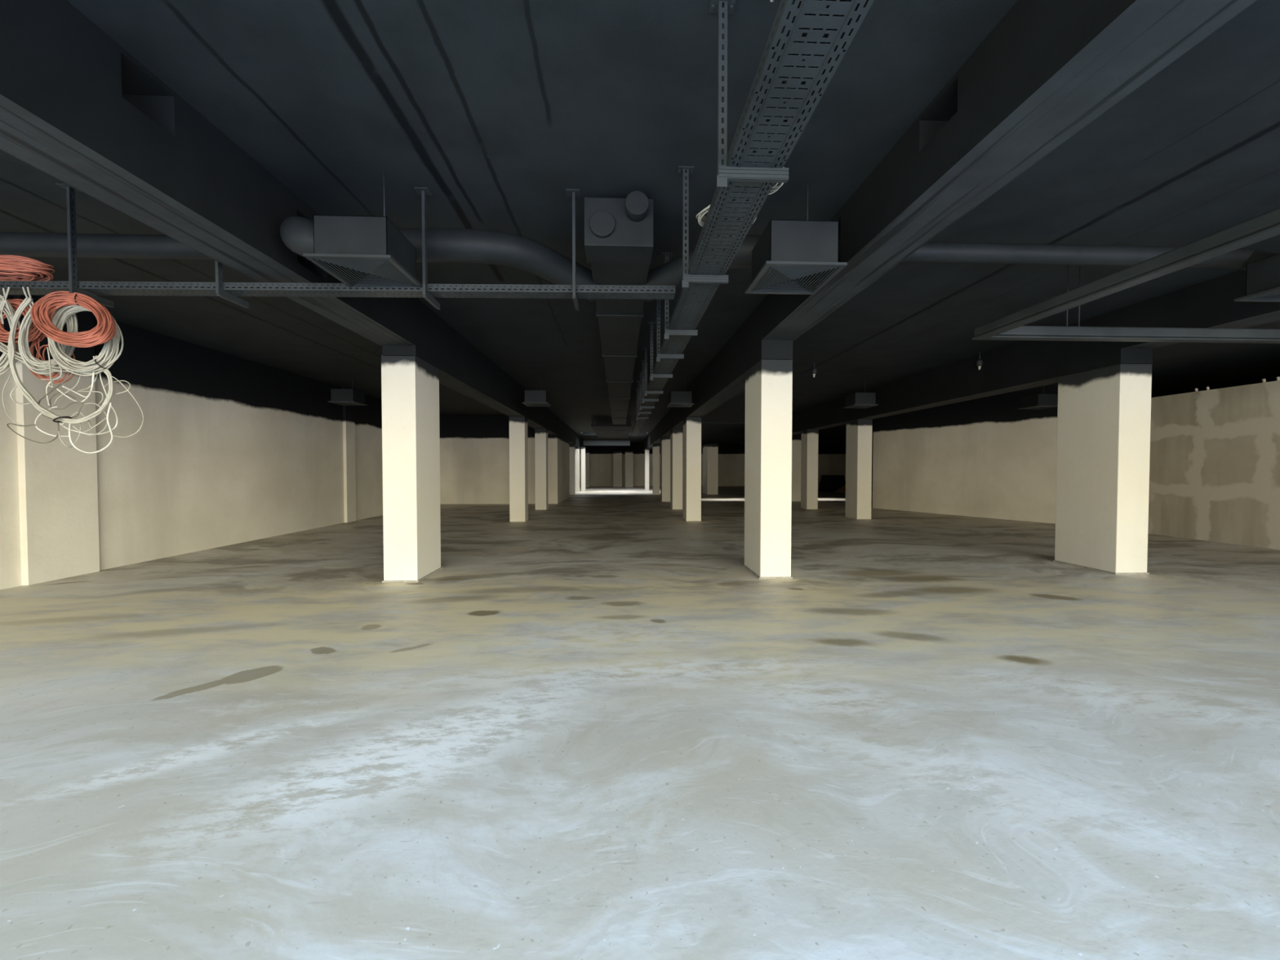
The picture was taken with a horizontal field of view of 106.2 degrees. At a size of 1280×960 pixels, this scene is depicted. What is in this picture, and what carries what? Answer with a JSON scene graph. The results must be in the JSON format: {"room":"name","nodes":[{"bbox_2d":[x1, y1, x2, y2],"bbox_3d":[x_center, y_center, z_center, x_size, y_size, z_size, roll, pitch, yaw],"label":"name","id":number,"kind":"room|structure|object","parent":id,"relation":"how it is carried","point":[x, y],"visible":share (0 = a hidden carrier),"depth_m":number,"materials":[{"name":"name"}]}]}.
{"room":"empty commercial basement","nodes":[
{"label":"empty commercial basement","id":0,"kind":"room"},
{"bbox_2d":[0,294,382,589],"bbox_3d":[-8.110,-0.546,7.095,0.210,3.770,26.900,0,1,-2],"label":"wall","id":1,"kind":"structure","parent":0,"point":[228,449],"depth_m":8.84,"materials":[{"name":"paint"}]},
{"bbox_2d":[13,294,99,585],"bbox_3d":[-7.973,-0.534,6.581,0.140,3.770,0.860,0,1,-2],"label":"pilaster","id":2,"kind":"object","parent":1,"relation":"attached to","point":[58,482],"visible":0.65,"depth_m":6.52,"materials":[{"name":"paint"}]},
{"bbox_2d":[0,231,309,260],"bbox_3d":[-5.344,-2.004,4.088,5.041,0.211,0.190,0,1,-2],"label":"duct","id":3,"kind":"object","parent":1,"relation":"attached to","point":[21,244],"visible":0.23,"depth_m":4.05,"materials":[{"name":"grey metal"}]},
{"bbox_2d":[342,387,355,522],"bbox_3d":[-8.279,-0.695,13.657,0.140,3.770,0.470,0,1,-2],"label":"pilaster","id":4,"kind":"object","parent":1,"relation":"attached to","point":[348,411],"visible":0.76,"depth_m":13.60,"materials":[{"name":"paint"}]},
{"bbox_2d":[439,415,569,504],"bbox_3d":[-6.288,-0.910,23.135,5.240,3.770,5.000,0,1,-2],"label":"wall","id":5,"kind":"structure","parent":0,"point":[474,451],"depth_m":20.62,"materials":[{"name":"paint"}]},
{"bbox_2d":[579,462,580,486],"bbox_3d":[-4.966,-1.151,33.749,0.200,3.770,16.100,0,1,-2],"label":"wall","id":6,"kind":"structure","parent":0,"point":[580,462],"depth_m":41.78,"materials":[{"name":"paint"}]},
{"bbox_2d":[583,440,630,445],"bbox_3d":[-2.290,-2.543,33.183,3.200,0.340,0.400,0,1,-2],"label":"ceiling beam","id":7,"kind":"structure","parent":0,"point":[585,442],"depth_m":32.98,"materials":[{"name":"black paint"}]},
{"bbox_2d":[0,485,1279,959],"bbox_3d":[5.750,1.151,19.799,31.200,0.200,51.000,0,1,-2],"label":"floor","id":8,"kind":"structure","parent":0,"point":[593,731],"depth_m":2.63,"materials":[{"name":"concrete"}]},
{"bbox_2d":[381,355,442,582],"bbox_3d":[-3.196,-0.153,6.765,0.480,3.000,0.862,0,1,-2],"label":"concrete column","id":9,"kind":"structure","parent":8,"relation":"on","point":[411,520],"depth_m":6.37,"materials":[{"name":"beige paint"}]},
{"bbox_2d":[509,416,528,521],"bbox_3d":[-3.505,-0.316,13.903,0.440,3.000,0.450,0,1,-2],"label":"concrete column","id":10,"kind":"structure","parent":8,"relation":"on","point":[518,449],"depth_m":13.68,"materials":[{"name":"beige paint"}]},
{"bbox_2d":[534,428,548,510],"bbox_3d":[-3.663,-0.406,17.899,0.410,3.000,0.450,0,1,-2],"label":"concrete column","id":11,"kind":"structure","parent":8,"relation":"on","point":[540,434],"depth_m":17.68,"materials":[{"name":"beige paint"}]},
{"bbox_2d":[568,444,575,494],"bbox_3d":[-4.109,-0.648,28.542,0.460,3.000,0.600,0,1,-2],"label":"concrete column","id":12,"kind":"structure","parent":8,"relation":"on","point":[571,446],"depth_m":28.25,"materials":[{"name":"beige paint"}]},
{"bbox_2d":[574,446,579,492],"bbox_3d":[-4.176,-0.719,31.691,0.360,3.000,0.500,0,1,-2],"label":"concrete column","id":13,"kind":"structure","parent":8,"relation":"on","point":[576,448],"depth_m":31.45,"materials":[{"name":"beige paint"}]},
{"bbox_2d":[581,446,585,491],"bbox_3d":[-3.859,-0.742,32.705,0.280,3.000,0.500,0,1,-2],"label":"concrete column","id":14,"kind":"structure","parent":8,"relation":"on","point":[583,448],"depth_m":32.46,"materials":[{"name":"beige paint"}]},
{"bbox_2d":[585,450,590,487],"bbox_3d":[-4.364,-0.910,40.088,0.350,3.000,0.500,0,1,-2],"label":"concrete column","id":15,"kind":"structure","parent":8,"relation":"on","point":[588,452],"depth_m":39.85,"materials":[{"name":"beige paint"}]},
{"bbox_2d":[613,451,622,486],"bbox_3d":[-1.913,-0.934,41.145,0.740,3.000,0.800,0,1,-2],"label":"concrete column","id":16,"kind":"structure","parent":8,"relation":"on","point":[617,455],"depth_m":40.74,"materials":[{"name":"beige paint"}]},
{"bbox_2d":[625,450,633,487],"bbox_3d":[-0.901,-0.910,40.088,0.670,3.000,0.800,0,1,-2],"label":"concrete column","id":17,"kind":"structure","parent":8,"relation":"on","point":[628,454],"depth_m":39.69,"materials":[{"name":"beige paint"}]},
{"bbox_2d":[644,448,648,489],"bbox_3d":[0.502,-0.783,34.495,0.290,3.000,0.500,0,1,-2],"label":"concrete column","id":18,"kind":"structure","parent":8,"relation":"on","point":[646,450],"depth_m":34.24,"materials":[{"name":"beige paint"}]},
{"bbox_2d":[652,443,659,494],"bbox_3d":[0.950,-0.645,28.435,0.360,3.000,0.750,0,1,-2],"label":"concrete column","id":19,"kind":"structure","parent":8,"relation":"on","point":[655,446],"depth_m":28.06,"materials":[{"name":"beige paint"}]},
{"bbox_2d":[660,436,670,501],"bbox_3d":[1.190,-0.511,22.542,0.390,3.000,0.750,0,1,-2],"label":"concrete column","id":20,"kind":"structure","parent":8,"relation":"on","point":[664,441],"depth_m":22.17,"materials":[{"name":"beige paint"}]},
{"bbox_2d":[670,429,682,509],"bbox_3d":[1.381,-0.414,18.247,0.380,3.000,0.750,0,1,-2],"label":"concrete column","id":21,"kind":"structure","parent":8,"relation":"on","point":[676,435],"depth_m":17.88,"materials":[{"name":"beige paint"}]},
{"bbox_2d":[683,417,701,520],"bbox_3d":[1.532,-0.322,14.201,0.430,3.000,0.750,0,1,-2],"label":"concrete column","id":22,"kind":"structure","parent":8,"relation":"on","point":[691,425],"depth_m":13.83,"materials":[{"name":"beige paint"}]},
{"bbox_2d":[702,443,718,494],"bbox_3d":[4.260,-0.663,29.204,0.640,3.000,1.600,0,1,-2],"label":"concrete column","id":23,"kind":"structure","parent":8,"relation":"on","point":[710,451],"depth_m":28.41,"materials":[{"name":"beige paint"}]},
{"bbox_2d":[742,359,792,578],"bbox_3d":[1.845,-0.159,6.984,0.470,3.000,0.862,0,1,-2],"label":"concrete column","id":24,"kind":"structure","parent":8,"relation":"on","point":[768,383],"depth_m":6.58,"materials":[{"name":"beige paint"}]},
{"bbox_2d":[800,428,818,509],"bbox_3d":[6.426,-0.414,18.241,0.420,3.000,0.600,0,1,-2],"label":"concrete column","id":25,"kind":"structure","parent":8,"relation":"on","point":[809,449],"depth_m":17.96,"materials":[{"name":"beige paint"}]},
{"bbox_2d":[834,484,845,493],"bbox_3d":[12.995,0.526,30.825,1.227,0.550,0.742,0,1,-2],"label":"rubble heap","id":26,"kind":"object","parent":8,"relation":"on","point":[842,489],"visible":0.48,"depth_m":30.62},
{"bbox_2d":[844,418,872,519],"bbox_3d":[6.689,-0.334,14.724,0.440,3.000,0.750,0,1,-2],"label":"concrete column","id":27,"kind":"structure","parent":8,"relation":"on","point":[858,432],"depth_m":14.38,"materials":[{"name":"beige paint"}]},
{"bbox_2d":[1053,363,1151,574],"bbox_3d":[6.995,-0.166,7.307,0.510,3.000,0.982,0,1,-2],"label":"concrete column","id":28,"kind":"structure","parent":8,"relation":"on","point":[1104,415],"depth_m":7.01,"materials":[{"name":"beige paint"}]},
{"bbox_2d":[0,0,1279,443],"bbox_3d":[5.754,-3.216,19.599,31.200,1.000,51.200,0,1,-2],"label":"ceiling","id":29,"kind":"structure","parent":0,"point":[498,108],"depth_m":3.56,"materials":[{"name":"black paint"}]},
{"bbox_2d":[55,182,114,307],"bbox_3d":[-4.595,-1.930,4.006,0.110,0.862,0.350,0,1,-2],"label":"hanger","id":30,"kind":"object","parent":29,"relation":"hanging from","point":[70,190],"visible":0.98,"depth_m":3.88,"materials":[{"name":"black paint"}]},
{"bbox_2d":[0,280,675,299],"bbox_3d":[-3.731,-1.591,4.010,8.050,0.061,0.153,0,1,-1],"label":"cable tray","id":31,"kind":"object","parent":30,"relation":"hanging from","point":[166,288],"visible":0.94,"depth_m":3.99,"materials":[{"name":"black paint"}]},
{"bbox_2d":[0,294,20,375],"bbox_3d":[-5.223,-1.174,3.897,0.270,0.688,0.135,-1,2,-32],"label":"cable coil","id":32,"kind":"object","parent":31,"relation":"hanging from","point":[4,364],"visible":0.41,"depth_m":3.92,"materials":[{"name":"white plastic"}]},
{"bbox_2d":[0,286,34,324],"bbox_3d":[-5.058,-1.415,3.904,0.316,0.305,0.010,0,1,-2],"label":"cable bundle","id":33,"kind":"object","parent":31,"relation":"hanging from","point":[4,301],"visible":0.9,"depth_m":3.90,"materials":[{"name":"white plastic"}]},
{"bbox_2d":[0,297,144,453],"bbox_3d":[-4.611,-0.846,3.893,1.276,1.264,0.207,0,1,-1],"label":"cable bundle","id":34,"kind":"object","parent":33,"relation":"hanging from","point":[12,356],"visible":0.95,"depth_m":3.89,"materials":[{"name":"white plastic"}]},
{"bbox_2d":[0,298,41,344],"bbox_3d":[-5.155,-1.307,3.950,0.463,0.396,0.174,0,1,-2],"label":"cable coil","id":35,"kind":"object","parent":31,"relation":"hanging from","point":[33,331],"visible":0.42,"depth_m":3.94,"materials":[{"name":"orange plastic"}]},
{"bbox_2d":[26,332,75,383],"bbox_3d":[-4.932,-1.046,4.030,0.336,0.494,0.145,0,1,-14],"label":"cable coil","id":36,"kind":"object","parent":35,"relation":"hanging from","point":[42,336],"visible":0.3,"depth_m":4.01,"materials":[{"name":"orange plastic"}]},
{"bbox_2d":[0,254,54,280],"bbox_3d":[-5.151,-1.705,3.885,0.779,0.140,0.301,0,1,1],"label":"cable coil","id":37,"kind":"object","parent":31,"relation":"on","point":[12,268],"visible":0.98,"depth_m":3.83,"materials":[{"name":"orange plastic"}]},
{"bbox_2d":[17,306,78,374],"bbox_3d":[-4.834,-1.189,3.929,0.319,0.659,0.100,-1,2,-40],"label":"cable coil","id":38,"kind":"object","parent":31,"relation":"hanging from","point":[25,353],"visible":0.51,"depth_m":3.87,"materials":[{"name":"white plastic"}]},
{"bbox_2d":[31,290,115,347],"bbox_3d":[-4.449,-1.271,3.782,0.644,0.498,0.298,0,1,-2],"label":"cable coil","id":39,"kind":"object","parent":31,"relation":"hanging from","point":[42,311],"visible":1,"depth_m":3.76,"materials":[{"name":"orange plastic"}]},
{"bbox_2d":[47,305,124,376],"bbox_3d":[-4.506,-1.153,3.896,0.528,0.634,0.212,0,1,-2],"label":"cable coil","id":40,"kind":"object","parent":31,"relation":"hanging from","point":[100,363],"visible":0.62,"depth_m":3.87,"materials":[{"name":"white plastic"}]},
{"bbox_2d":[0,0,415,346],"bbox_3d":[-2.908,-1.947,0.070,0.460,0.650,12.480,0,1,-2],"label":"ceiling beam","id":41,"kind":"structure","parent":29,"relation":"attached to","point":[77,107],"depth_m":2.81,"materials":[{"name":"black paint"}]},
{"bbox_2d":[214,260,248,308],"bbox_3d":[-3.434,-1.931,4.028,0.110,0.862,0.350,0,1,-2],"label":"hanger","id":42,"kind":"object","parent":29,"relation":"hanging from","point":[219,275],"visible":0.3,"depth_m":3.93,"materials":[{"name":"black paint"}]},
{"bbox_2d":[327,373,368,405],"bbox_3d":[-6.960,-2.175,11.463,0.603,0.712,0.603,0,1,-2],"label":"ceiling vent","id":43,"kind":"object","parent":29,"relation":"in","point":[344,397],"visible":1,"depth_m":11.22,"materials":[{"name":"grey metal"}]},
{"bbox_2d":[302,172,422,287],"bbox_3d":[-2.083,-1.968,3.690,0.603,0.772,0.603,0,1,-2],"label":"ceiling vent","id":44,"kind":"object","parent":29,"relation":"in","point":[358,251],"visible":1,"depth_m":3.45,"materials":[{"name":"grey metal"}]},
{"bbox_2d":[413,186,439,309],"bbox_3d":[-1.774,-1.932,4.060,0.110,0.862,0.350,0,1,-2],"label":"hanger","id":45,"kind":"object","parent":29,"relation":"hanging from","point":[423,192],"visible":1,"depth_m":3.92,"materials":[{"name":"black paint"}]},
{"bbox_2d":[382,297,586,451],"bbox_3d":[-3.888,-2.401,23.045,0.430,0.785,33.520,0,1,-2],"label":"ceiling beam","id":46,"kind":"structure","parent":29,"relation":"attached to","point":[464,368],"depth_m":8.65,"materials":[{"name":"black paint"}]},
{"bbox_2d":[522,390,551,406],"bbox_3d":[-2.494,-2.179,11.657,0.603,0.712,0.603,0,1,-2],"label":"ceiling vent","id":47,"kind":"object","parent":29,"relation":"in","point":[532,397],"visible":1,"depth_m":11.41,"materials":[{"name":"grey metal"}]},
{"bbox_2d":[565,188,580,310],"bbox_3d":[-0.554,-1.932,4.084,0.110,0.862,0.350,0,1,-2],"label":"hanger","id":48,"kind":"object","parent":29,"relation":"hanging from","point":[570,193],"visible":1,"depth_m":3.94,"materials":[{"name":"black paint"}]},
{"bbox_2d":[591,417,631,437],"bbox_3d":[-1.453,-2.662,25.407,1.800,0.370,7.800,0,1,-2],"label":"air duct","id":49,"kind":"structure","parent":29,"relation":"attached to","point":[602,431],"depth_m":24.00,"materials":[{"name":"grey metal"}]},
{"bbox_2d":[583,191,653,424],"bbox_3d":[-0.507,-2.295,11.774,0.580,0.395,15.908,0,1,-2],"label":"air duct","id":50,"kind":"object","parent":29,"relation":"hanging from","point":[619,233],"visible":0.97,"depth_m":4.42,"materials":[{"name":"grey metal"}]},
{"bbox_2d":[280,216,602,301],"bbox_3d":[-1.580,-1.918,4.322,2.658,0.535,0.768,-1,1,-29],"label":"duct","id":51,"kind":"object","parent":50,"relation":"attached to","point":[296,233],"visible":0.49,"depth_m":4.14,"materials":[{"name":"grey metal"}]},
{"bbox_2d":[636,235,760,302],"bbox_3d":[0.695,-1.969,4.523,1.632,0.509,0.404,1,2,31],"label":"duct","id":52,"kind":"object","parent":50,"relation":"attached to","point":[668,273],"visible":0.27,"depth_m":4.55,"materials":[{"name":"grey metal"}]},
{"bbox_2d":[635,388,648,420],"bbox_3d":[0.048,-2.131,13.570,0.385,0.895,0.080,0,1,-2],"label":"hanger","id":53,"kind":"object","parent":29,"relation":"hanging from","point":[637,417],"visible":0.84,"depth_m":13.55,"materials":[{"name":"black paint"}]},
{"bbox_2d":[636,380,651,415],"bbox_3d":[0.100,-2.104,12.371,0.385,0.895,0.080,0,1,-2],"label":"hanger","id":54,"kind":"object","parent":29,"relation":"hanging from","point":[638,412],"visible":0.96,"depth_m":12.35,"materials":[{"name":"black paint"}]},
{"bbox_2d":[638,371,654,410],"bbox_3d":[0.149,-2.078,11.253,0.385,0.895,0.080,0,1,-2],"label":"hanger","id":55,"kind":"object","parent":29,"relation":"hanging from","point":[641,406],"visible":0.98,"depth_m":11.23,"materials":[{"name":"black paint"}]},
{"bbox_2d":[640,360,658,403],"bbox_3d":[0.200,-2.052,10.074,0.385,0.895,0.080,0,1,-2],"label":"hanger","id":56,"kind":"object","parent":29,"relation":"hanging from","point":[642,361],"visible":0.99,"depth_m":10.05,"materials":[{"name":"black paint"}]},
{"bbox_2d":[642,347,663,395],"bbox_3d":[0.244,-2.029,9.055,0.385,0.895,0.080,0,1,-2],"label":"hanger","id":57,"kind":"object","parent":29,"relation":"hanging from","point":[646,392],"visible":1,"depth_m":9.03,"materials":[{"name":"black paint"}]},
{"bbox_2d":[647,321,672,380],"bbox_3d":[0.313,-1.992,7.467,0.385,0.895,0.080,0,1,-2],"label":"hanger","id":58,"kind":"object","parent":29,"relation":"hanging from","point":[652,375],"visible":1,"depth_m":7.44,"materials":[{"name":"black paint"}]},
{"bbox_2d":[656,299,684,361],"bbox_3d":[0.369,-1.963,6.169,0.385,0.895,0.080,0,1,-2],"label":"hanger","id":59,"kind":"object","parent":29,"relation":"hanging from","point":[660,356],"visible":0.83,"depth_m":6.14,"materials":[{"name":"black paint"}]},
{"bbox_2d":[660,252,697,338],"bbox_3d":[0.415,-1.939,5.100,0.385,0.895,0.080,0,1,-2],"label":"hanger","id":60,"kind":"object","parent":29,"relation":"hanging from","point":[668,332],"visible":0.65,"depth_m":5.08,"materials":[{"name":"black paint"}]},
{"bbox_2d":[666,391,693,407],"bbox_3d":[0.983,-2.183,11.807,0.603,0.712,0.603,0,1,-2],"label":"ceiling vent","id":61,"kind":"object","parent":29,"relation":"in","point":[676,398],"visible":1,"depth_m":11.56,"materials":[{"name":"grey metal"}]},
{"bbox_2d":[676,165,728,287],"bbox_3d":[0.478,-1.906,3.662,0.385,0.895,0.080,0,1,-2],"label":"hanger","id":62,"kind":"object","parent":29,"relation":"hanging from","point":[685,171],"visible":1,"depth_m":3.64,"materials":[{"name":"black paint"}]},
{"bbox_2d":[642,302,792,451],"bbox_3d":[1.137,-2.406,23.262,0.430,0.785,33.520,0,1,-2],"label":"ceiling beam","id":63,"kind":"structure","parent":29,"relation":"attached to","point":[723,378],"depth_m":8.81,"materials":[{"name":"black paint"}]},
{"bbox_2d":[708,0,788,186],"bbox_3d":[0.534,-1.877,2.363,0.385,0.895,0.080,0,1,-2],"label":"hanger","id":64,"kind":"object","parent":29,"relation":"hanging from","point":[725,173],"visible":1,"depth_m":2.34,"materials":[{"name":"black paint"}]},
{"bbox_2d":[631,0,874,436],"bbox_3d":[0.206,-1.802,11.081,0.425,0.168,21.000,0,1,-2],"label":"cable tray","id":65,"kind":"object","parent":64,"relation":"hanging from","point":[807,41],"depth_m":2.06,"materials":[{"name":"black paint"}]},
{"bbox_2d":[744,182,847,294],"bbox_3d":[1.209,-1.971,3.812,0.603,0.772,0.603,0,1,-2],"label":"ceiling vent","id":66,"kind":"object","parent":29,"relation":"in","point":[789,257],"visible":1,"depth_m":3.57,"materials":[{"name":"grey metal"}]},
{"bbox_2d":[811,360,817,377],"bbox_3d":[3.663,-2.330,10.118,0.110,0.340,0.107,0,1,-2],"label":"fitting","id":67,"kind":"object","parent":29,"relation":"hanging from","point":[814,370],"visible":1,"depth_m":10.09,"materials":[{"name":"black paint"}]},
{"bbox_2d":[842,383,878,408],"bbox_3d":[5.499,-2.187,12.003,0.603,0.712,0.603,0,1,-2],"label":"ceiling vent","id":68,"kind":"object","parent":29,"relation":"in","point":[855,400],"visible":1,"depth_m":11.76,"materials":[{"name":"grey metal"}]},
{"bbox_2d":[739,307,1152,444],"bbox_3d":[6.551,-2.275,17.513,0.470,0.785,21.480,0,1,-2],"label":"ceiling beam","id":69,"kind":"structure","parent":29,"relation":"attached to","point":[1020,365],"depth_m":9.24,"materials":[{"name":"black paint"}]},
{"bbox_2d":[976,351,982,369],"bbox_3d":[6.600,-2.313,9.344,0.110,0.340,0.107,0,1,-2],"label":"fitting","id":70,"kind":"object","parent":29,"relation":"hanging from","point":[980,362],"visible":1,"depth_m":9.32,"materials":[{"name":"black paint"}]},
{"bbox_2d":[761,0,1256,340],"bbox_3d":[2.143,-2.017,0.287,0.450,0.520,12.480,0,1,-2],"label":"ceiling beam","id":71,"kind":"structure","parent":29,"relation":"attached to","point":[1047,69],"depth_m":2.55,"materials":[{"name":"black paint"}]},
{"bbox_2d":[1017,385,1057,408],"bbox_3d":[10.124,-2.192,12.203,0.603,0.712,0.603,0,1,-2],"label":"ceiling vent","id":72,"kind":"object","parent":29,"relation":"in","point":[1039,401],"visible":0.92,"depth_m":11.96,"materials":[{"name":"grey metal"}]},
{"bbox_2d":[1066,266,1068,326],"bbox_3d":[4.789,-2.033,5.388,0.011,0.720,0.011,0,1,20],"label":"rod","id":73,"kind":"object","parent":29,"relation":"hanging from","point":[1068,266],"visible":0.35,"depth_m":5.38,"materials":[{"name":"black paint"}]},
{"bbox_2d":[971,207,1279,343],"bbox_3d":[7.978,-1.576,2.447,8.245,0.140,6.270,0,1,-2],"label":"cable tray","id":74,"kind":"object","parent":73,"relation":"hanging from","point":[1266,225],"visible":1,"depth_m":4.49,"materials":[{"name":"black paint"}]},
{"bbox_2d":[1078,266,1080,326],"bbox_3d":[4.929,-2.033,5.394,0.011,0.720,0.011,0,1,20],"label":"rod","id":75,"kind":"object","parent":29,"relation":"hanging from","point":[1079,266],"visible":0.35,"depth_m":5.39,"materials":[{"name":"black paint"}]},
{"bbox_2d":[1120,269,1279,348],"bbox_3d":[7.287,-1.998,0.531,0.470,0.570,12.520,0,1,-2],"label":"ceiling beam","id":76,"kind":"structure","parent":29,"relation":"attached to","point":[1209,304],"depth_m":5.83,"materials":[{"name":"black paint"}]},
{"bbox_2d":[1234,253,1279,302],"bbox_3d":[5.625,-1.976,4.003,0.603,0.772,0.603,0,1,-2],"label":"ceiling vent","id":77,"kind":"object","parent":29,"relation":"in","point":[1263,276],"visible":1,"depth_m":4.16,"materials":[{"name":"grey metal"}]},
{"bbox_2d":[838,240,1279,270],"bbox_3d":[3.723,-2.007,4.349,4.380,0.362,0.443,0,1,-2],"label":"duct","id":78,"kind":"object","parent":77,"relation":"attached to","point":[931,251],"visible":0.52,"depth_m":4.42,"materials":[{"name":"grey metal"}]},
{"bbox_2d":[579,443,845,486],"bbox_3d":[5.322,-1.346,42.350,30.100,3.770,0.200,0,1,-2],"label":"wall","id":79,"kind":"structure","parent":0,"point":[831,456],"depth_m":42.29,"materials":[{"name":"paint"}]},
{"bbox_2d":[791,433,801,501],"bbox_3d":[7.431,-0.896,22.528,1.700,3.770,0.200,0,1,-2],"label":"concrete column","id":80,"kind":"structure","parent":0,"point":[796,438],"depth_m":22.43,"materials":[{"name":"paint"}]},
{"bbox_2d":[871,443,873,486],"bbox_3d":[21.300,-0.815,18.926,0.200,3.770,48.000,0,1,-2],"label":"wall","id":81,"kind":"structure","parent":0,"point":[872,443],"depth_m":41.84,"materials":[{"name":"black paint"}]},
{"bbox_2d":[872,386,1057,524],"bbox_3d":[10.445,-0.737,15.497,0.223,3.770,6.720,-1,1,-24],"label":"wall","id":82,"kind":"structure","parent":0,"point":[989,457],"depth_m":15.16,"materials":[{"name":"paint"}]},
{"bbox_2d":[1147,380,1279,549],"bbox_3d":[12.226,-0.154,3.480,0.170,3.150,17.900,0,1,-2],"label":"wall","id":83,"kind":"structure","parent":0,"point":[1215,458],"depth_m":9.85,"materials":[{"name":"paint"}]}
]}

